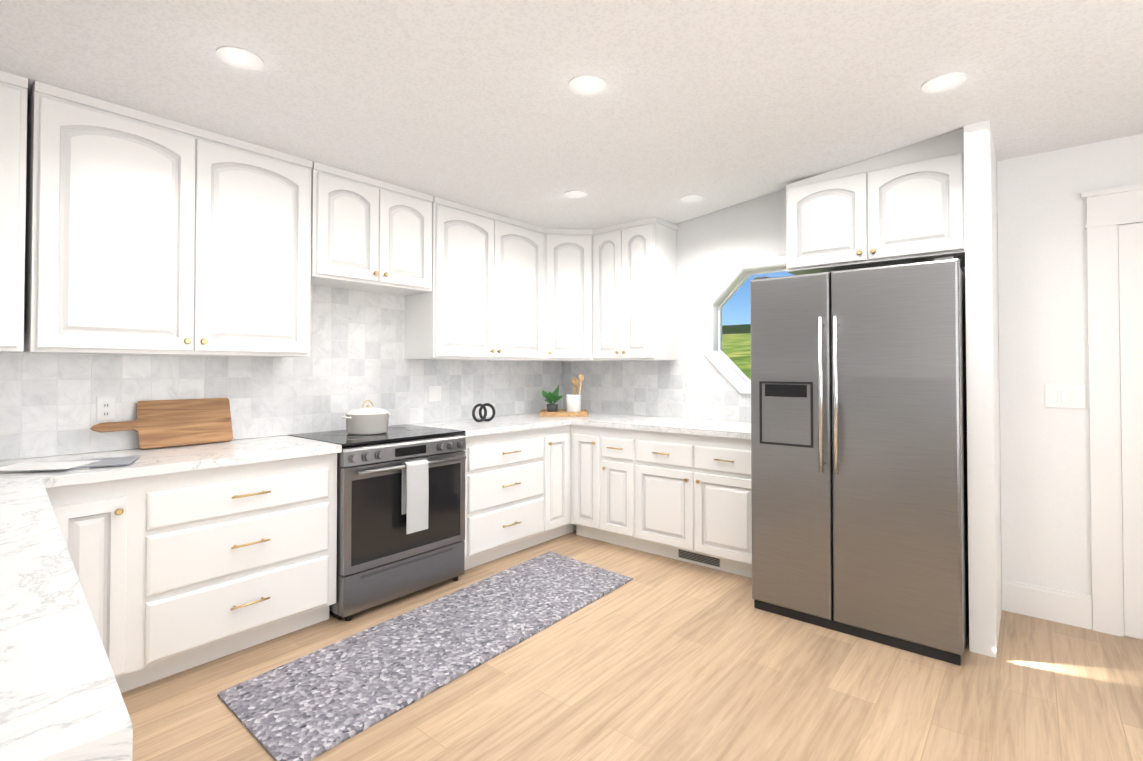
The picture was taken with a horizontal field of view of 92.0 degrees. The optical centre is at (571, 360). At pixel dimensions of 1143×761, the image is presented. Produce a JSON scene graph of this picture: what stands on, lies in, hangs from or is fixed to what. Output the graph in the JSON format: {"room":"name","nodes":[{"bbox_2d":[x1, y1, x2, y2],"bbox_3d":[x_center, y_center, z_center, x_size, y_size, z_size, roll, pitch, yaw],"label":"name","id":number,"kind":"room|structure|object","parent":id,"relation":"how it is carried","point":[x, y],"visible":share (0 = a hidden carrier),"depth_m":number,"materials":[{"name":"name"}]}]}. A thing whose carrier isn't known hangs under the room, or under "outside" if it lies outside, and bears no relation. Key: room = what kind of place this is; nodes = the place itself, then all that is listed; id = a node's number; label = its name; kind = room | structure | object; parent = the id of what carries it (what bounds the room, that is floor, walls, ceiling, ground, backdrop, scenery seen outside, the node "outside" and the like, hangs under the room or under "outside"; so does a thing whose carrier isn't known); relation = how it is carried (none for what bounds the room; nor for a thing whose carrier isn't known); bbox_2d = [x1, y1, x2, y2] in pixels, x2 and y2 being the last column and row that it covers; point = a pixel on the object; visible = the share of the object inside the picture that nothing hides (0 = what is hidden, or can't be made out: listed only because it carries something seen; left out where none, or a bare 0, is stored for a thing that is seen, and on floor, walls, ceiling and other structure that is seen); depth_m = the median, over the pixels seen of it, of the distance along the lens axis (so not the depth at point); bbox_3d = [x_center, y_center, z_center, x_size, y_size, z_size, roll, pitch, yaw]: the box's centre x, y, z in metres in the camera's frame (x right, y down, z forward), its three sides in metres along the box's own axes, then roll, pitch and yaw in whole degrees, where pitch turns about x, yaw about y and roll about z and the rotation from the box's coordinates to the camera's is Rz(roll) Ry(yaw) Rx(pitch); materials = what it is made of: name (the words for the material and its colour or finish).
{"room":"kitchen","nodes":[
{"label":"kitchen","id":0,"kind":"room"},
{"bbox_2d":[0,352,539,460],"bbox_3d":[-2.087,-0.130,2.827,0.120,2.950,6.370,-1,-1,40],"label":"wall","id":1,"kind":"structure","parent":0,"point":[235,439],"depth_m":2.63,"materials":[{"name":"paint"}]},
{"bbox_2d":[0,285,563,459],"bbox_3d":[-1.479,-0.008,3.457,0.007,0.894,4.380,-1,-1,40],"label":"tile backsplash","id":2,"kind":"structure","parent":1,"relation":"attached to","point":[355,359],"depth_m":3.25,"materials":[{"name":"white tile"}]},
{"bbox_2d":[96,396,115,420],"bbox_3d":[-2.186,0.224,2.591,0.007,0.115,0.070,-1,-1,40],"label":"electrical outlet plate","id":3,"kind":"object","parent":2,"relation":"attached to","point":[105,407],"visible":1,"depth_m":2.59,"materials":[{"name":"white plastic"}]},
{"bbox_2d":[428,386,440,401],"bbox_3d":[-0.998,0.246,4.025,0.006,0.115,0.115,-1,-1,40],"label":"electrical outlet plate","id":4,"kind":"object","parent":2,"relation":"attached to","point":[434,393],"visible":1,"depth_m":4.02,"materials":[{"name":"white plastic"}]},
{"bbox_2d":[512,227,595,360],"bbox_3d":[-0.154,-0.532,4.588,0.612,1.069,0.300,-1,-1,40],"label":"upper cabinet","id":5,"kind":"object","parent":1,"relation":"attached to","point":[554,270],"depth_m":4.46,"materials":[{"name":"white paint"}]},
{"bbox_2d":[0,0,1142,228],"bbox_3d":[-0.039,-1.245,1.146,5.240,0.250,6.170,-1,-1,40],"label":"ceiling","id":6,"kind":"structure","parent":0,"point":[716,104],"depth_m":2.19,"materials":[{"name":"white paint"}]},
{"bbox_2d":[216,46,263,69],"bbox_3d":[-1.211,-1.104,2.018,0.150,0.006,0.150,-1,-1,40],"label":"recessed light","id":7,"kind":"object","parent":6,"relation":"in","point":[239,58],"visible":1,"depth_m":2.01,"materials":[{"name":"white paint"}]},
{"bbox_2d":[564,190,586,197],"bbox_3d":[0.027,-1.080,3.589,0.150,0.006,0.150,-1,-1,40],"label":"recessed light","id":8,"kind":"object","parent":6,"relation":"in","point":[575,194],"visible":1,"depth_m":3.58,"materials":[{"name":"white paint"}]},
{"bbox_2d":[569,75,605,94],"bbox_3d":[0.064,-1.101,2.208,0.150,0.006,0.150,-1,-1,40],"label":"recessed light","id":9,"kind":"object","parent":6,"relation":"in","point":[587,84],"visible":1,"depth_m":2.20,"materials":[{"name":"white paint"}]},
{"bbox_2d":[680,194,702,201],"bbox_3d":[0.800,-1.079,3.676,0.150,0.006,0.150,-1,-1,40],"label":"recessed light","id":10,"kind":"object","parent":6,"relation":"in","point":[691,198],"visible":0.96,"depth_m":3.67,"materials":[{"name":"white paint"}]},
{"bbox_2d":[922,72,966,92],"bbox_3d":[1.478,-1.101,2.191,0.150,0.006,0.150,-1,-1,40],"label":"recessed light","id":11,"kind":"object","parent":6,"relation":"in","point":[944,82],"visible":1,"depth_m":2.18,"materials":[{"name":"white paint"}]},
{"bbox_2d":[121,531,1142,760],"bbox_3d":[-0.039,1.344,1.106,5.440,0.050,6.370,-1,-1,40],"label":"floor","id":12,"kind":"structure","parent":0,"point":[659,658],"depth_m":2.22,"materials":[{"name":"brown wood"}]},
{"bbox_2d":[28,456,143,671],"bbox_3d":[-2.042,0.899,2.285,0.617,0.876,0.257,-1,-1,40],"label":"base cabinet","id":13,"kind":"object","parent":12,"relation":"on","point":[108,526],"depth_m":2.13,"materials":[{"name":"white paint"}]},
{"bbox_2d":[0,488,144,760],"bbox_3d":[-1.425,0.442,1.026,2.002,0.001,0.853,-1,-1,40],"label":"countertop","id":14,"kind":"structure","parent":13,"relation":"on","point":[63,679],"depth_m":0.75,"materials":[{"name":"white stone"}]},
{"bbox_2d":[112,440,335,683],"bbox_3d":[-1.710,0.905,2.685,0.617,0.876,0.783,-1,-1,40],"label":"base cabinet","id":15,"kind":"object","parent":12,"relation":"on","point":[144,568],"depth_m":2.46,"materials":[{"name":"white paint"}]},
{"bbox_2d":[0,452,331,491],"bbox_3d":[-2.016,0.442,2.302,0.644,0.038,1.867,-1,-1,40],"label":"countertop","id":16,"kind":"structure","parent":15,"relation":"on","point":[15,481],"depth_m":2.00,"materials":[{"name":"white stone"}]},
{"bbox_2d":[0,456,139,472],"bbox_3d":[-2.018,0.415,2.207,0.406,0.012,0.473,-1,-1,40],"label":"magazines","id":17,"kind":"object","parent":16,"relation":"on","point":[59,465],"visible":0.9,"depth_m":2.16,"materials":[{"name":"white paper"}]},
{"bbox_2d":[90,398,232,449],"bbox_3d":[-2.007,0.313,2.732,0.088,0.230,0.573,-1,-1,40],"label":"cutting board","id":18,"kind":"object","parent":16,"relation":"on","point":[167,423],"visible":1,"depth_m":2.76,"materials":[{"name":"brown wood"}]},
{"bbox_2d":[288,424,465,620],"bbox_3d":[-1.125,0.893,3.293,0.721,0.918,0.796,-1,-1,40],"label":"range","id":19,"kind":"object","parent":12,"relation":"on","point":[400,511],"visible":0.85,"depth_m":3.04,"materials":[{"name":"silver metal"}]},
{"bbox_2d":[342,400,391,434],"bbox_3d":[-1.220,0.334,3.302,0.250,0.201,0.320,-1,-1,40],"label":"cooking pot","id":20,"kind":"object","parent":19,"relation":"on","point":[367,420],"visible":1,"depth_m":3.21,"materials":[{"name":"white ceramic"}]},
{"bbox_2d":[292,432,471,603],"bbox_3d":[-1.171,0.915,3.335,0.617,0.876,0.906,-1,-1,40],"label":"base cabinet","id":21,"kind":"object","parent":12,"relation":"on","point":[468,435],"depth_m":3.49,"materials":[{"name":"white paint"}]},
{"bbox_2d":[218,551,632,760],"bbox_3d":[-0.533,1.337,2.841,0.775,0.015,2.130,-1,-1,40],"label":"rug","id":22,"kind":"object","parent":12,"relation":"on","point":[311,706],"visible":0.9,"depth_m":2.46,"materials":[{"name":"grey fabric"}]},
{"bbox_2d":[420,420,547,567],"bbox_3d":[-0.658,0.925,3.955,0.617,0.876,0.704,-1,-1,40],"label":"base cabinet","id":23,"kind":"object","parent":12,"relation":"on","point":[510,461],"depth_m":3.76,"materials":[{"name":"white paint"}]},
{"bbox_2d":[472,403,495,421],"bbox_3d":[-0.654,0.383,4.030,0.109,0.138,0.181,-1,-1,40],"label":"knot","id":24,"kind":"object","parent":23,"relation":"on","point":[482,406],"visible":1,"depth_m":4.05,"materials":[{"name":"black metal"}]},
{"bbox_2d":[508,416,571,539],"bbox_3d":[-0.338,0.931,4.339,0.617,0.876,0.296,-1,-1,40],"label":"base cabinet","id":25,"kind":"object","parent":12,"relation":"on","point":[559,431],"depth_m":4.17,"materials":[{"name":"white paint"}]},
{"bbox_2d":[572,416,639,539],"bbox_3d":[0.308,0.931,4.401,0.260,0.876,0.620,-1,-1,40],"label":"base cabinet","id":26,"kind":"object","parent":12,"relation":"on","point":[585,433],"depth_m":4.17,"materials":[{"name":"white paint"}]},
{"bbox_2d":[540,374,587,416],"bbox_3d":[-0.062,0.285,4.604,0.390,0.346,0.288,0,-1,0],"label":"serving tray","id":27,"kind":"object","parent":26,"relation":"on","point":[573,405],"visible":1,"depth_m":4.54,"materials":[{"name":"brown wood"}]},
{"bbox_2d":[600,420,671,548],"bbox_3d":[0.523,0.929,4.223,0.299,0.876,0.620,-1,-1,40],"label":"base cabinet","id":28,"kind":"object","parent":12,"relation":"on","point":[617,441],"depth_m":3.99,"materials":[{"name":"white paint"}]},
{"bbox_2d":[636,420,727,563],"bbox_3d":[0.815,0.925,3.981,0.458,0.876,0.620,-1,-1,40],"label":"base cabinet","id":29,"kind":"object","parent":12,"relation":"on","point":[665,453],"depth_m":3.74,"materials":[{"name":"white paint"}]},
{"bbox_2d":[696,424,751,577],"bbox_3d":[1.162,0.921,3.693,0.444,0.876,0.620,-1,-1,40],"label":"base cabinet","id":30,"kind":"object","parent":12,"relation":"on","point":[723,455],"depth_m":3.47,"materials":[{"name":"white paint"}]},
{"bbox_2d":[750,256,968,665],"bbox_3d":[1.603,0.449,3.030,0.940,1.800,0.953,-1,-1,40],"label":"refrigerator","id":31,"kind":"object","parent":12,"relation":"on","point":[859,487],"visible":0.96,"depth_m":2.65,"materials":[{"name":"silver metal"}]},
{"bbox_2d":[595,189,964,421],"bbox_3d":[1.955,-0.119,3.535,5.200,2.950,0.120,-1,-1,40],"label":"wall","id":32,"kind":"structure","parent":0,"point":[714,248],"depth_m":4.20,"materials":[{"name":"paint"}]},
{"bbox_2d":[596,228,619,360],"bbox_3d":[0.046,-0.529,4.830,0.612,1.069,0.328,-1,-1,40],"label":"upper cabinet","id":33,"kind":"object","parent":32,"relation":"attached to","point":[607,244],"depth_m":4.39,"materials":[{"name":"white paint"}]},
{"bbox_2d":[564,360,750,421],"bbox_3d":[0.760,0.226,4.438,2.140,0.456,0.006,-1,-1,40],"label":"tile backsplash","id":34,"kind":"structure","parent":32,"relation":"attached to","point":[694,389],"depth_m":4.48,"materials":[{"name":"white tile"}]},
{"bbox_2d":[703,254,791,393],"bbox_3d":[1.406,-0.245,3.925,0.980,0.980,0.093,-1,-1,40],"label":"window","id":35,"kind":"structure","parent":32,"relation":"in","point":[715,355],"depth_m":4.10,"materials":[{"name":"white paint"}]},
{"bbox_2d":[964,120,1001,657],"bbox_3d":[2.116,-0.055,2.828,0.098,2.800,0.759,-1,-1,40],"label":"panel","id":36,"kind":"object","parent":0,"point":[983,402],"depth_m":2.54,"materials":[{"name":"white paint"}]},
{"bbox_2d":[997,134,1142,639],"bbox_3d":[3.126,-0.136,2.421,1.976,2.950,0.100,-1,-1,40],"label":"wall","id":37,"kind":"structure","parent":0,"point":[1043,341],"depth_m":2.88,"materials":[{"name":"paint"}]},
{"bbox_2d":[1002,579,1091,629],"bbox_3d":[2.465,1.265,2.872,0.356,0.163,0.015,-1,-1,40],"label":"baseboard","id":38,"kind":"structure","parent":37,"relation":"attached to","point":[1061,606],"depth_m":2.86,"materials":[{"name":"white paint"}]},
{"bbox_2d":[1045,384,1085,408],"bbox_3d":[2.535,0.184,2.835,0.156,0.122,0.009,-1,-1,40],"label":"switch plate","id":39,"kind":"object","parent":37,"relation":"attached to","point":[1065,395],"visible":1,"depth_m":2.83,"materials":[{"name":"white plastic"}]},
{"bbox_2d":[1081,183,1142,638],"bbox_3d":[2.988,0.244,2.441,1.058,2.190,0.035,-1,-1,40],"label":"door frame","id":40,"kind":"structure","parent":37,"relation":"attached to","point":[1109,211],"depth_m":2.70,"materials":[{"name":"white paint"}]},
{"label":"outside","id":41,"kind":"structure","parent":0,"visible":0},
{"bbox_2d":[722,324,750,379],"bbox_3d":[38.367,-2.412,51.573,120.000,14.000,119.500,-1,-1,40],"label":"ground","id":42,"kind":"structure","parent":41,"point":[736,339],"depth_m":78.85,"materials":[{"name":"green plant"}]}
]}

